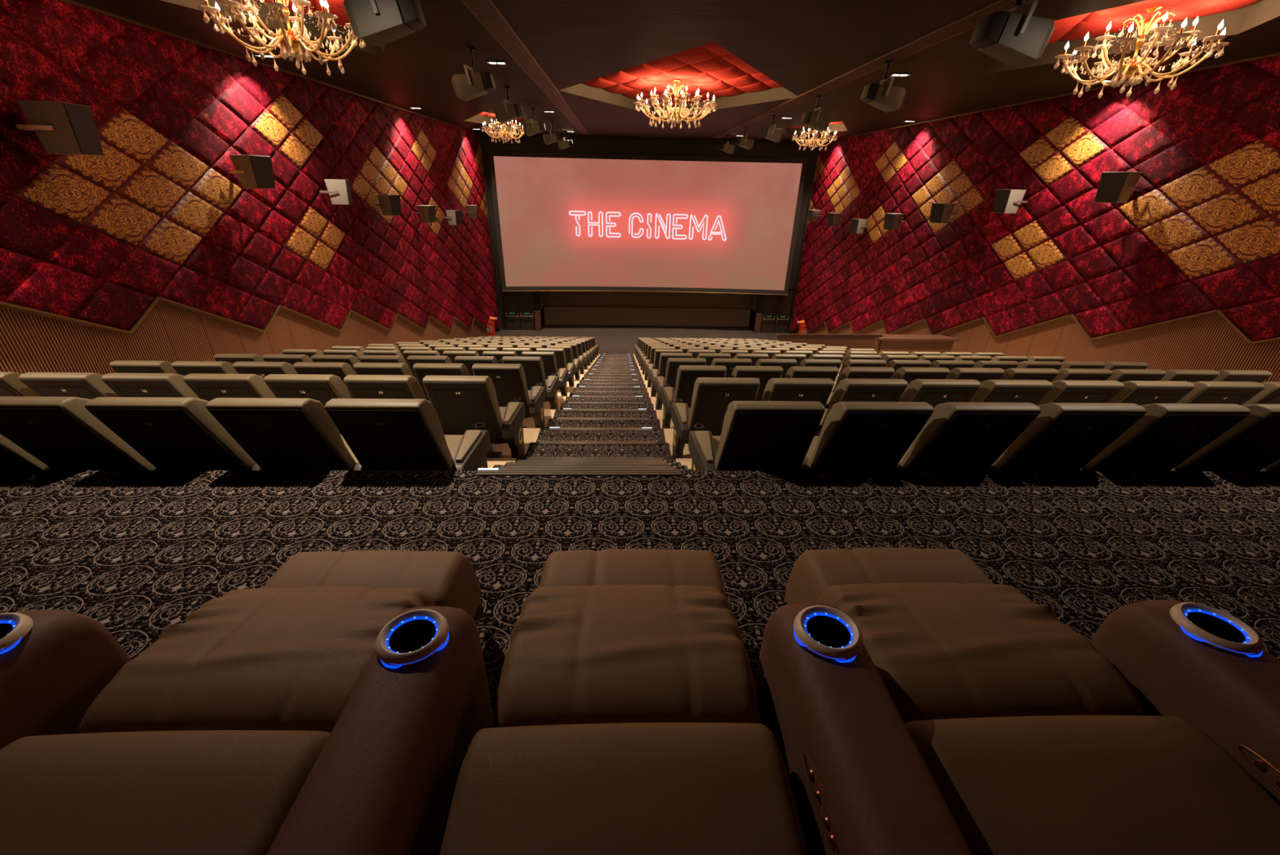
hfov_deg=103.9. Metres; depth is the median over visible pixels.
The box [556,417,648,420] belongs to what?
stair nosing
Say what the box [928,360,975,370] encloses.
chair
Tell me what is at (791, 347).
chair
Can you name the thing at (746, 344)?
chair
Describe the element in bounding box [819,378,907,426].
chair
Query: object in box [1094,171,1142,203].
wall speaker
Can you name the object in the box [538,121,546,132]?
grille
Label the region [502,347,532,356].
chair
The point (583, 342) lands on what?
chair
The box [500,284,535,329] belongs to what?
trim
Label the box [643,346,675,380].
chair
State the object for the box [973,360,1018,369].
chair
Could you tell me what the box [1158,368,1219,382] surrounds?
chair
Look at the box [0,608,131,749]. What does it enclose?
armrest
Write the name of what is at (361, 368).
chair
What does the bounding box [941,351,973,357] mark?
chair
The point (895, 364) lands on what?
chair
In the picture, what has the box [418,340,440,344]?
chair
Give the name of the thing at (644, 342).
chair
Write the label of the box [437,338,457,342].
chair
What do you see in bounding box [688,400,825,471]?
chair
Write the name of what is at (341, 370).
chair
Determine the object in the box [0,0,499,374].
wall
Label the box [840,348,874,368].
chair
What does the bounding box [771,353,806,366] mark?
chair
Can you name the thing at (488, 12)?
ceiling beam
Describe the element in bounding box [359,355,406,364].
chair
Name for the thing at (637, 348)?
chair
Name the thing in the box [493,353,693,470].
stairs
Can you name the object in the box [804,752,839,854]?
switch plate
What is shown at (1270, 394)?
chair
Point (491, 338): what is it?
chair
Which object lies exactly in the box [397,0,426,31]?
grille
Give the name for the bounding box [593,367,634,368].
stair nosing
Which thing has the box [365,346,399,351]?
chair
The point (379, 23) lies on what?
ceiling speaker
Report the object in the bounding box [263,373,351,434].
chair
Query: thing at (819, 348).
chair
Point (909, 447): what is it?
seat cushion
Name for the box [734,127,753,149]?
ceiling speaker
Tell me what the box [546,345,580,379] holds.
chair
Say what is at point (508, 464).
stair nosing
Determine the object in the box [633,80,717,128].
chandelier
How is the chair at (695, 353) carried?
on the floor at (686, 460)
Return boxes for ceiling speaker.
[342,0,426,47]
[451,47,496,101]
[493,87,524,124]
[522,108,546,136]
[542,122,561,144]
[557,130,573,149]
[719,134,734,153]
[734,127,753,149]
[760,115,783,142]
[799,95,831,131]
[859,60,906,112]
[968,0,1054,66]
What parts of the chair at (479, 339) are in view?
backrest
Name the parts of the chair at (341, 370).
backrest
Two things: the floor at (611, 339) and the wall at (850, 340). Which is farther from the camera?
the floor at (611, 339)
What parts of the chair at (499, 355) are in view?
backrest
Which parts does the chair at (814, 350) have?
backrest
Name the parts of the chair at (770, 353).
backrest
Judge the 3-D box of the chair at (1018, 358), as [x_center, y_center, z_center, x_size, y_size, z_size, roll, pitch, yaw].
[5.875,-0.801,8.469,0.610,1.070,0.882,0,26,-2]
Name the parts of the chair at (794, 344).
backrest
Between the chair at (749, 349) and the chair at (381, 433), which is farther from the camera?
the chair at (749, 349)
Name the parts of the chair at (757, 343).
backrest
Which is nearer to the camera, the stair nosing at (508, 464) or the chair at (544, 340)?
the stair nosing at (508, 464)
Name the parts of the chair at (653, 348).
panel, aisle armrest, backrest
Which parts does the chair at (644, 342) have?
backrest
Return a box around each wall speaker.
[15,100,103,155]
[226,155,275,188]
[319,178,352,204]
[374,194,401,215]
[414,204,435,222]
[444,209,462,225]
[462,204,477,218]
[808,209,822,222]
[826,212,843,226]
[849,218,867,233]
[883,213,905,230]
[929,203,955,223]
[992,189,1027,213]
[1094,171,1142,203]
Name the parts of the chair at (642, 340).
backrest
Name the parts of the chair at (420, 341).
backrest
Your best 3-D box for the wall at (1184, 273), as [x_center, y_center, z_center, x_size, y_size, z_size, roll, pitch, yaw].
[8.175,-2.571,11.838,0.410,9.780,26.200,0,26,-2]
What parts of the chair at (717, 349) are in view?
backrest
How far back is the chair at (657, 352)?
9.10 m
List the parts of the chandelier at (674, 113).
arm, arm, arm, arm, arm, arm, lamp shade, stem, arm, arm, arm, arm, arm, arm, arm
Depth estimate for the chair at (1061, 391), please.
4.06 m
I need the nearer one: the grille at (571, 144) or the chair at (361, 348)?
the chair at (361, 348)
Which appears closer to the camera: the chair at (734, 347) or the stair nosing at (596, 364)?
the chair at (734, 347)
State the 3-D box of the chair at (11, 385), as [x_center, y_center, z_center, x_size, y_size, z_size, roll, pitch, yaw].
[-5.006,-0.091,4.300,0.610,1.070,0.882,0,26,-2]
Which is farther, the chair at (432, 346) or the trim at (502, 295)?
the trim at (502, 295)
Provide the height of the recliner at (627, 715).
1.043 m
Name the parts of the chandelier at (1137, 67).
flame bulb, flame bulb, arm, arm, arm, arm, flame bulb, arm, arm, arm, lamp shade, flame bulb, stem, arm, arm, flame bulb, arm, arm, arm, arm, flame bulb, flame bulb, flame bulb, flame bulb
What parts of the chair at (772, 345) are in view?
backrest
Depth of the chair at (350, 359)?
6.27 m
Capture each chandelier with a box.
[196,0,365,75]
[480,119,524,143]
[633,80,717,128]
[791,127,838,151]
[1053,6,1229,98]
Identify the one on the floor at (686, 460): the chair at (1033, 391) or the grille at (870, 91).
the chair at (1033, 391)
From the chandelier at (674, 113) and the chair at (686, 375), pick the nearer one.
the chair at (686, 375)
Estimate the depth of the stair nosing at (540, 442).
4.84 m
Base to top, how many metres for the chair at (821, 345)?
1.070 m
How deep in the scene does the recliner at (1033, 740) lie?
0.97 m
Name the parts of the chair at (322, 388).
backrest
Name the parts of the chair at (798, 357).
backrest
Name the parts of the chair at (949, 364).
backrest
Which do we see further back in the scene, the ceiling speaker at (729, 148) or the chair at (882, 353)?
the ceiling speaker at (729, 148)
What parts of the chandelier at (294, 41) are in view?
flame bulb, arm, arm, arm, arm, arm, arm, arm, stem, lamp shade, flame bulb, arm, arm, arm, flame bulb, arm, flame bulb, arm, arm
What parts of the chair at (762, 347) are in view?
backrest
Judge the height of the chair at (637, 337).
1.070 m
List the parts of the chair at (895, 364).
backrest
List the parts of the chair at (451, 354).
backrest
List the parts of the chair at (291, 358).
backrest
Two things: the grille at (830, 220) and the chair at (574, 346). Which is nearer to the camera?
the chair at (574, 346)
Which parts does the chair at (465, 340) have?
backrest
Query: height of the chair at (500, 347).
1.070 m
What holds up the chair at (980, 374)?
on the floor at (686, 460)
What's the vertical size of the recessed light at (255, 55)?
0.014 m
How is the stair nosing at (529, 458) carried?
on the stairs
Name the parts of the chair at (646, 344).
backrest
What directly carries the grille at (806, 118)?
attached to the ceiling speaker at (819, 122)
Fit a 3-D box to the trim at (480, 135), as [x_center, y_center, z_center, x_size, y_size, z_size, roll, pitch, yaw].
[-6.850,-8.241,23.032,0.180,9.080,0.200,0,26,-2]
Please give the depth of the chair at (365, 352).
7.52 m
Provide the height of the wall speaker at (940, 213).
0.450 m
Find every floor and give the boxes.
[0,470,1279,715]
[486,353,600,467]
[495,324,788,354]
[633,354,692,468]
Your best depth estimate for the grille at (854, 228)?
17.07 m
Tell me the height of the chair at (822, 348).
1.070 m
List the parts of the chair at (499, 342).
backrest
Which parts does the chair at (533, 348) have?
backrest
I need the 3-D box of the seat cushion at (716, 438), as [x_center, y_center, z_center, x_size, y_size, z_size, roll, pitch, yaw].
[0.711,0.203,3.447,0.490,0.140,0.517,0,26,-2]
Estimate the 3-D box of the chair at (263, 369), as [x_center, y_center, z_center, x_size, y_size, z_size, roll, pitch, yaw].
[-3.871,-0.338,5.600,0.610,1.070,0.882,0,26,-2]
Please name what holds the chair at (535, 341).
on the floor at (531, 433)
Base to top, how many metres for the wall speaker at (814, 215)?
0.450 m
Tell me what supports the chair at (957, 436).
on the floor at (686, 460)
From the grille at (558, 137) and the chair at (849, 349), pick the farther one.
the grille at (558, 137)
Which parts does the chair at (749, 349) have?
backrest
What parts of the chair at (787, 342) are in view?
backrest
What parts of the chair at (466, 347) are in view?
backrest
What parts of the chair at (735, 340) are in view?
backrest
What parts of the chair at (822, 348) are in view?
backrest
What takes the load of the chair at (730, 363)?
on the floor at (686, 460)
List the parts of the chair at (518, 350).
backrest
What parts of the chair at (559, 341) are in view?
backrest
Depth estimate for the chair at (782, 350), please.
10.28 m
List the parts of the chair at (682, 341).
backrest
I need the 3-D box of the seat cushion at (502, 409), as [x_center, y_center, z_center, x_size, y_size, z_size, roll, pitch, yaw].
[-1.447,-0.058,4.628,0.490,0.140,0.517,0,26,-2]
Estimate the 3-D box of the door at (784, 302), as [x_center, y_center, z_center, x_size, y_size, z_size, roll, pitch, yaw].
[7.106,-5.704,24.781,0.676,2.090,0.147,0,26,-2]
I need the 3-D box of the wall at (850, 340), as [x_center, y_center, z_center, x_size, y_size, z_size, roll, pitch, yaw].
[5.300,-1.712,15.566,0.200,4.431,7.140,0,26,-2]
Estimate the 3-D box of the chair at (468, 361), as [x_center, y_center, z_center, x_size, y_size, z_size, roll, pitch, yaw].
[-2.146,-0.583,6.921,0.610,1.070,0.882,0,26,-2]
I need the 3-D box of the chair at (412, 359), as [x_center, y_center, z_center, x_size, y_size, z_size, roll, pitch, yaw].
[-2.736,-0.585,6.900,0.610,1.070,0.882,0,26,-2]
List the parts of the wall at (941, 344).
panel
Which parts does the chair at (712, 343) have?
backrest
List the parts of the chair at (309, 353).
backrest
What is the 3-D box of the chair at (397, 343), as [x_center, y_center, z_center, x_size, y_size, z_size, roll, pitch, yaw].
[-5.271,-1.602,11.845,0.610,1.070,0.882,0,26,-2]
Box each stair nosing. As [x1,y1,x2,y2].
[475,467,681,475]
[493,466,674,468]
[506,462,669,466]
[518,459,664,462]
[527,457,661,460]
[539,440,656,444]
[549,426,652,430]
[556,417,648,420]
[563,408,646,411]
[568,401,644,404]
[572,395,642,397]
[575,391,641,392]
[578,386,639,388]
[582,382,639,384]
[584,378,637,381]
[586,376,636,377]
[588,373,635,375]
[590,371,635,373]
[591,368,635,370]
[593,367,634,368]
[594,364,633,366]
[595,364,633,364]
[596,362,632,363]
[597,360,632,362]
[598,359,631,360]
[599,358,631,359]
[600,357,631,358]
[603,353,630,354]
[603,356,631,357]
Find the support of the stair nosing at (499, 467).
on the stairs
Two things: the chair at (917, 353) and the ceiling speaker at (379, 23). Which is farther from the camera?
the chair at (917, 353)
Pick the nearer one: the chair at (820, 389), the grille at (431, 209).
the chair at (820, 389)
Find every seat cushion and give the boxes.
[0,729,330,854]
[340,434,358,462]
[435,722,808,854]
[444,434,462,459]
[498,406,506,419]
[712,435,720,458]
[804,435,818,464]
[819,408,827,425]
[826,391,833,403]
[898,439,915,463]
[905,715,1279,854]
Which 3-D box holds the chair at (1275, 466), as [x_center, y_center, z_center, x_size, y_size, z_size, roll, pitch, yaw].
[4.283,0.199,3.376,0.610,1.070,0.882,0,26,-2]
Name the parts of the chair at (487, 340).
backrest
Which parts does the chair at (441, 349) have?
backrest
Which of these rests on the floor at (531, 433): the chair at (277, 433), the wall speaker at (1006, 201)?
the chair at (277, 433)
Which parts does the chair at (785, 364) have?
backrest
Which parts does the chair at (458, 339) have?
backrest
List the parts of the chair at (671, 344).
backrest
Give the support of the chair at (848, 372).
on the floor at (686, 460)
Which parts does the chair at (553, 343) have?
backrest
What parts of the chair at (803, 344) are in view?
backrest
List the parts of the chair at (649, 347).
backrest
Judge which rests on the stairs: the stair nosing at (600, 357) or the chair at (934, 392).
the stair nosing at (600, 357)
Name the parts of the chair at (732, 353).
backrest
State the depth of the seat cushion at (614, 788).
0.84 m
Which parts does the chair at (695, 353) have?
backrest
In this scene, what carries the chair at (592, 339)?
on the floor at (531, 433)
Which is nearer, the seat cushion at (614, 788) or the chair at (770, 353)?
the seat cushion at (614, 788)
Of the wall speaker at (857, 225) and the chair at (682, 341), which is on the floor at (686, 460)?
the chair at (682, 341)
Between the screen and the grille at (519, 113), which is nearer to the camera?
the grille at (519, 113)
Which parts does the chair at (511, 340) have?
backrest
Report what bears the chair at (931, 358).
on the floor at (686, 460)
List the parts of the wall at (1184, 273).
bronze trim, trim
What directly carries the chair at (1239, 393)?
on the floor at (686, 460)
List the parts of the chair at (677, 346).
backrest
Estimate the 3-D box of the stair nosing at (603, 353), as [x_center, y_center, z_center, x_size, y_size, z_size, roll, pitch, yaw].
[-0.960,-2.995,20.583,1.120,0.042,0.062,0,26,-2]
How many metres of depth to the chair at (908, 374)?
5.27 m
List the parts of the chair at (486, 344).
backrest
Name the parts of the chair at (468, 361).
backrest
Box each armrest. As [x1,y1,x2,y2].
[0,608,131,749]
[266,605,493,854]
[754,602,973,854]
[1088,599,1279,804]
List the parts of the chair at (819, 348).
backrest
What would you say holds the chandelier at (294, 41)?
hanging from the ceiling
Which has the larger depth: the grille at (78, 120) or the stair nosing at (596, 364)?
the stair nosing at (596, 364)
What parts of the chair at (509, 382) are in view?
backrest, aisle armrest, panel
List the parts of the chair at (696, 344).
backrest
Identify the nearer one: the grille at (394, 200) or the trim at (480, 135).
the grille at (394, 200)
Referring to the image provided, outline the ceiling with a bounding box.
[71,0,1279,142]
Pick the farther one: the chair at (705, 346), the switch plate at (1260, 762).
the chair at (705, 346)
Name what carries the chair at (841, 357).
on the floor at (686, 460)
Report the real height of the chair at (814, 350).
1.070 m
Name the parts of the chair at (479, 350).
backrest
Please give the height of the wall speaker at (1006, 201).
0.450 m
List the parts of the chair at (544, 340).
backrest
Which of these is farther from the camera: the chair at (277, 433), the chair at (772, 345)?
the chair at (772, 345)
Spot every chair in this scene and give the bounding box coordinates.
[0,372,39,396]
[0,395,151,470]
[0,433,46,470]
[18,372,119,399]
[84,396,256,470]
[101,373,199,398]
[109,360,178,373]
[171,360,238,375]
[182,373,275,401]
[205,397,358,470]
[213,353,264,363]
[232,361,297,377]
[262,354,312,365]
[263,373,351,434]
[282,349,323,358]
[293,361,355,398]
[311,354,359,374]
[322,349,362,362]
[324,398,490,470]
[331,346,364,355]
[343,374,425,399]
[353,362,413,376]
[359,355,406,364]
[363,350,402,356]
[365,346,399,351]
[368,343,396,346]
[396,342,421,352]
[398,343,426,356]
[400,346,431,364]
[403,350,440,376]
[407,355,452,382]
[413,363,469,401]
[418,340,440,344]
[422,342,447,346]
[422,375,525,458]
[427,344,455,350]
[434,346,465,355]
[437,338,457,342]
[442,351,479,363]
[443,340,464,344]
[449,342,473,346]
[453,337,471,340]
[454,355,497,375]
[457,344,484,351]
[459,339,479,342]
[466,340,488,344]
[468,346,498,355]
[471,363,546,429]
[473,337,490,341]
[475,342,499,347]
[480,339,500,342]
[482,351,517,363]
[484,337,500,339]
[487,344,513,351]
[490,341,511,345]
[502,339,521,342]
[502,342,525,347]
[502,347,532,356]
[502,355,559,409]
[514,341,534,345]
[517,345,542,351]
[521,351,568,396]
[524,339,542,342]
[528,342,551,347]
[533,338,549,341]
[536,347,575,386]
[537,341,558,345]
[546,340,564,343]
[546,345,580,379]
[551,338,568,342]
[555,343,584,373]
[561,342,588,369]
[567,340,591,365]
[572,339,593,362]
[575,337,595,359]
[579,337,597,357]
[585,337,599,355]
[634,337,650,355]
[635,337,652,357]
[635,338,654,359]
[636,339,657,363]
[638,341,661,366]
[639,342,664,369]
[641,344,669,374]
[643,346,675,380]
[646,349,682,386]
[649,352,692,396]
[654,357,706,410]
[661,364,726,429]
[664,341,681,344]
[668,342,688,346]
[671,377,759,459]
[673,344,694,349]
[679,346,703,352]
[680,340,696,342]
[684,341,702,344]
[687,349,715,358]
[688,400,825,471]
[691,342,711,346]
[697,353,730,365]
[698,340,715,342]
[698,344,720,349]
[706,342,724,345]
[707,346,733,353]
[711,358,751,377]
[714,342,733,346]
[718,340,734,343]
[719,349,747,358]
[724,345,746,350]
[726,342,744,345]
[728,339,743,342]
[731,365,782,400]
[734,353,768,365]
[735,346,761,353]
[736,343,756,346]
[746,342,765,345]
[749,345,771,350]
[751,350,780,358]
[755,358,796,377]
[759,343,779,347]
[761,377,834,435]
[764,347,790,353]
[768,342,786,345]
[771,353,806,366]
[773,345,796,350]
[774,341,791,343]
[782,343,802,347]
[783,350,813,359]
[784,366,839,408]
[788,342,807,346]
[791,347,817,354]
[798,359,841,391]
[799,346,822,351]
[804,344,825,347]
[804,401,933,471]
[808,354,844,381]
[814,351,845,355]
[819,347,846,352]
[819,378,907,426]
[823,346,847,349]
[826,366,894,405]
[832,359,886,391]
[835,354,881,380]
[838,351,877,373]
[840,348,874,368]
[877,351,909,359]
[880,355,918,366]
[885,360,931,374]
[891,367,950,400]
[898,378,981,408]
[898,401,1040,471]
[909,351,941,358]
[917,355,955,362]
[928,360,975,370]
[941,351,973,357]
[945,367,1004,382]
[954,355,991,362]
[968,379,1053,404]
[972,351,1004,357]
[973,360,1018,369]
[991,355,1028,362]
[992,402,1146,471]
[999,368,1058,382]
[1016,360,1062,369]
[1027,355,1065,362]
[1035,380,1124,405]
[1051,368,1112,382]
[1058,361,1106,369]
[1084,403,1250,471]
[1102,361,1149,370]
[1106,368,1166,382]
[1106,380,1195,405]
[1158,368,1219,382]
[1175,404,1279,471]
[1176,381,1264,405]
[1211,369,1271,382]
[1241,382,1279,405]
[1264,458,1279,471]
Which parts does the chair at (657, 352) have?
panel, aisle armrest, backrest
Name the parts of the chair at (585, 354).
backrest, panel, aisle armrest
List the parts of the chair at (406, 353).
backrest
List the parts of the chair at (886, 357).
backrest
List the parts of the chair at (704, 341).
backrest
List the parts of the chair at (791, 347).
backrest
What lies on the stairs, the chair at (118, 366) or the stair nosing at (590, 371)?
the stair nosing at (590, 371)
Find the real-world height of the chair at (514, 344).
1.070 m
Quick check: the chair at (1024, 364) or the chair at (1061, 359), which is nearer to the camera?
the chair at (1024, 364)
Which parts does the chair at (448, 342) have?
backrest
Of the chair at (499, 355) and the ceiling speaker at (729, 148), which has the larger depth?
the ceiling speaker at (729, 148)
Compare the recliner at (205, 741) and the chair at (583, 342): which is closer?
the recliner at (205, 741)
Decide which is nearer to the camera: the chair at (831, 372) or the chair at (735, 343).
the chair at (831, 372)
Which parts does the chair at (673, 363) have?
panel, aisle armrest, backrest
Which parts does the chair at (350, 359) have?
backrest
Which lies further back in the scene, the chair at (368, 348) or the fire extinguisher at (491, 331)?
the fire extinguisher at (491, 331)
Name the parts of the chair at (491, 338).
backrest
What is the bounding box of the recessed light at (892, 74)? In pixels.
[888,73,911,76]
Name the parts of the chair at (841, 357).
backrest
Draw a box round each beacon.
[489,316,497,320]
[797,320,804,324]
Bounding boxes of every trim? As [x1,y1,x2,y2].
[479,133,502,330]
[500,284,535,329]
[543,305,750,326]
[760,288,795,333]
[788,142,818,333]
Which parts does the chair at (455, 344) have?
backrest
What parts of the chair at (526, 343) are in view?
backrest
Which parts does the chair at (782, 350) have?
backrest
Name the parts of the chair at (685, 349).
backrest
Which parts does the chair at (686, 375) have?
panel, aisle armrest, backrest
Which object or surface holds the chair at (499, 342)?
on the floor at (531, 433)
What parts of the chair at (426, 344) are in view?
backrest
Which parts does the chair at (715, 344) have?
backrest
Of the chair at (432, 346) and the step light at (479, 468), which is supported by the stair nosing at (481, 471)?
the step light at (479, 468)
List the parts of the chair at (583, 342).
backrest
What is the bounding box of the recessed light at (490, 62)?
[485,61,507,65]
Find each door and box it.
[502,291,520,329]
[517,291,534,329]
[760,294,778,332]
[773,289,793,332]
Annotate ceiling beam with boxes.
[461,0,589,134]
[711,0,1031,137]
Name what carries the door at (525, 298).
in the wall at (532, 143)
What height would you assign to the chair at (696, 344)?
1.070 m
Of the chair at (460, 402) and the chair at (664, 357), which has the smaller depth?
the chair at (460, 402)
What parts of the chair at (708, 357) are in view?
backrest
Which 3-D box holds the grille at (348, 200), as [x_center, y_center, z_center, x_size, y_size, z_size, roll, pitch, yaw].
[-5.828,-4.715,10.046,0.051,0.436,0.395,-7,27,-16]
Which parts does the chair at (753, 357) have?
backrest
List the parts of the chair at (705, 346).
backrest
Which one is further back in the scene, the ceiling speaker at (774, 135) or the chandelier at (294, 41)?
the ceiling speaker at (774, 135)
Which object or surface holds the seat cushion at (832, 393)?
on the chair at (848, 372)
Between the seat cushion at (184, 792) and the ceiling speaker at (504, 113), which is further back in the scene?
the ceiling speaker at (504, 113)
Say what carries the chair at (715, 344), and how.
on the floor at (686, 460)
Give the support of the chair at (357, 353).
on the floor at (531, 433)
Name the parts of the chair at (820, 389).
backrest, armrest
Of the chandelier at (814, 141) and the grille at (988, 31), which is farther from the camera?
the chandelier at (814, 141)
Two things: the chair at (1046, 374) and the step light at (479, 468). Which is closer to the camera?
the step light at (479, 468)
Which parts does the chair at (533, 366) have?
backrest, aisle armrest, panel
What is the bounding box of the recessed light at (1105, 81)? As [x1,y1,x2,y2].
[1093,80,1111,83]
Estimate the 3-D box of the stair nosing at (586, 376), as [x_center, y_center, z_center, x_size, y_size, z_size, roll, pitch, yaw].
[-0.627,-1.100,11.143,1.120,0.039,0.061,0,26,-2]
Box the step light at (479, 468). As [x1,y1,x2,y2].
[477,467,498,470]
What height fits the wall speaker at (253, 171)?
0.450 m
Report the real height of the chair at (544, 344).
1.070 m
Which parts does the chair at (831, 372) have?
backrest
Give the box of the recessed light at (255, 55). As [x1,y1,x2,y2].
[253,53,275,57]
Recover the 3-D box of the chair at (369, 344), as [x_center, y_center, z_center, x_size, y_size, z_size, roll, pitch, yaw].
[-5.227,-1.350,10.587,0.610,1.070,0.882,0,26,-2]
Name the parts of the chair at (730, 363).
backrest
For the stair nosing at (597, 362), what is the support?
on the stairs
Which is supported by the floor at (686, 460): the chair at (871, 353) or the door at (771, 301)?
the chair at (871, 353)
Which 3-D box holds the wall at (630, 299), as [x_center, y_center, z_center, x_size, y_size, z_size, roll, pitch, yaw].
[0.417,-5.987,25.489,11.020,3.150,1.370,0,26,-2]
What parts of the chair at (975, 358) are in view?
backrest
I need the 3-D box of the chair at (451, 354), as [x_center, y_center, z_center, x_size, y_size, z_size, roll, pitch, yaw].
[-2.780,-0.837,8.158,0.610,1.070,0.882,0,26,-2]
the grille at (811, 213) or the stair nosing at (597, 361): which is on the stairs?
the stair nosing at (597, 361)
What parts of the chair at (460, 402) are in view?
backrest, seat, aisle armrest, panel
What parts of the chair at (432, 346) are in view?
backrest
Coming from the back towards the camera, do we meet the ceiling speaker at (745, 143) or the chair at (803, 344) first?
the ceiling speaker at (745, 143)
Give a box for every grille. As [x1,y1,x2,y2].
[62,102,103,155]
[248,155,275,188]
[345,179,352,204]
[389,195,401,215]
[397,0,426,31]
[427,205,435,222]
[454,210,462,225]
[480,71,496,92]
[515,103,524,117]
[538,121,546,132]
[555,133,561,140]
[568,139,573,146]
[719,143,724,150]
[734,137,741,145]
[760,127,768,137]
[799,111,811,124]
[808,209,813,221]
[826,213,834,226]
[849,218,858,233]
[859,83,879,102]
[883,213,894,230]
[929,203,945,222]
[968,11,1009,49]
[992,189,1011,213]
[1094,172,1128,202]
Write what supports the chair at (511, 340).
on the floor at (531, 433)
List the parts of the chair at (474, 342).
backrest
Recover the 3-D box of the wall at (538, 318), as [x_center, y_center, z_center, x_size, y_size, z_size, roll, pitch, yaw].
[-5.024,-5.471,25.073,0.300,0.960,1.220,0,26,-2]
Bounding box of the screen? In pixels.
[488,150,808,295]
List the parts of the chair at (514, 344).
backrest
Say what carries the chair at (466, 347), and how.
on the floor at (531, 433)
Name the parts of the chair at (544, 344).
backrest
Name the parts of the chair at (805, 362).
backrest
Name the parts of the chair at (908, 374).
backrest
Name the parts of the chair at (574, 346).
backrest, panel, aisle armrest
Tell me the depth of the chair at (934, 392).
4.02 m
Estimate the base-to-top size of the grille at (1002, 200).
0.436 m
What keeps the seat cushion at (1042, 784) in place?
on the recliner at (1033, 740)
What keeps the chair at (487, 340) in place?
on the floor at (531, 433)
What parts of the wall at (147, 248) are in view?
bronze trim, trim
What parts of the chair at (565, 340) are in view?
backrest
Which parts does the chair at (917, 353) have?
backrest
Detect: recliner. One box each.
[0,550,484,854]
[435,548,808,854]
[782,547,1279,854]
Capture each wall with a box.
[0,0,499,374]
[481,133,816,331]
[533,306,544,330]
[539,290,757,330]
[750,308,762,333]
[777,333,884,364]
[790,52,1279,382]
[870,333,959,354]
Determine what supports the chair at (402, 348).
on the floor at (531, 433)
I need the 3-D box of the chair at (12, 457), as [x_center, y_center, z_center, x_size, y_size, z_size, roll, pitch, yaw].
[-3.782,0.166,3.085,0.610,1.070,0.882,0,26,-2]
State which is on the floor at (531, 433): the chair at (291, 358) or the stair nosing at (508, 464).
the chair at (291, 358)
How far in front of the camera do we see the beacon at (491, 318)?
22.44 m
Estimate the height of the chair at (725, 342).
1.070 m
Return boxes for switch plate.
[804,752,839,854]
[1237,744,1279,795]
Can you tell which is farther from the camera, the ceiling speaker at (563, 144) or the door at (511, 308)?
the door at (511, 308)
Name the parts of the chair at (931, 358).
backrest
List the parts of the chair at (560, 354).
backrest, aisle armrest, panel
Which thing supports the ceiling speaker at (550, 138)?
hanging from the ceiling
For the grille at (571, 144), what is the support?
attached to the ceiling speaker at (563, 144)
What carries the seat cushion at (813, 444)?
on the chair at (854, 436)
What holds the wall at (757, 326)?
on the floor at (611, 339)
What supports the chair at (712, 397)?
on the floor at (686, 460)
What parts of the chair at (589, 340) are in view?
backrest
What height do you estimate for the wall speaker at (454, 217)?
0.450 m
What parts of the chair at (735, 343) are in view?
backrest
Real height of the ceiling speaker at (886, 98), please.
0.613 m
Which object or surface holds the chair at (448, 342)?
on the floor at (531, 433)
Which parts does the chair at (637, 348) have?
backrest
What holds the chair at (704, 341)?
on the floor at (686, 460)
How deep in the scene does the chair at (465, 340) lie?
13.78 m
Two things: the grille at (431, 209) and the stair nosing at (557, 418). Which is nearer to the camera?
the stair nosing at (557, 418)
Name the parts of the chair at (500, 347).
backrest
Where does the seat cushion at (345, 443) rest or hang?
on the chair at (277, 433)
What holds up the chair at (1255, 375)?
on the floor at (686, 460)
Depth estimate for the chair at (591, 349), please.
15.41 m
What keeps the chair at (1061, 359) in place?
on the floor at (686, 460)
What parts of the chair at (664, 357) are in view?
panel, aisle armrest, backrest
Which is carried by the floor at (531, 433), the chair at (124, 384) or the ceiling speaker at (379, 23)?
the chair at (124, 384)
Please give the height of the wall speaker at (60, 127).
0.450 m
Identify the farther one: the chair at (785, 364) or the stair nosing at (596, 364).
the stair nosing at (596, 364)
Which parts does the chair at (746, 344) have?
backrest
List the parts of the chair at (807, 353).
backrest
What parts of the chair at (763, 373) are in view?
backrest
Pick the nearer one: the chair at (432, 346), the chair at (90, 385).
the chair at (90, 385)
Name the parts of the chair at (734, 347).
backrest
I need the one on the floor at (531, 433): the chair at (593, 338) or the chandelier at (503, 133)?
the chair at (593, 338)
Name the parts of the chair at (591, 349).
backrest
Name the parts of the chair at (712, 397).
panel, aisle armrest, backrest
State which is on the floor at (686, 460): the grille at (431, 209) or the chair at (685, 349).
the chair at (685, 349)
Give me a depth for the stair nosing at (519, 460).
3.85 m
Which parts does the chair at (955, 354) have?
backrest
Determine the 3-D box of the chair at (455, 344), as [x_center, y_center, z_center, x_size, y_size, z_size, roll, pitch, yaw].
[-4.092,-1.598,11.887,0.610,1.070,0.882,0,26,-2]
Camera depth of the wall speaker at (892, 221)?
14.81 m

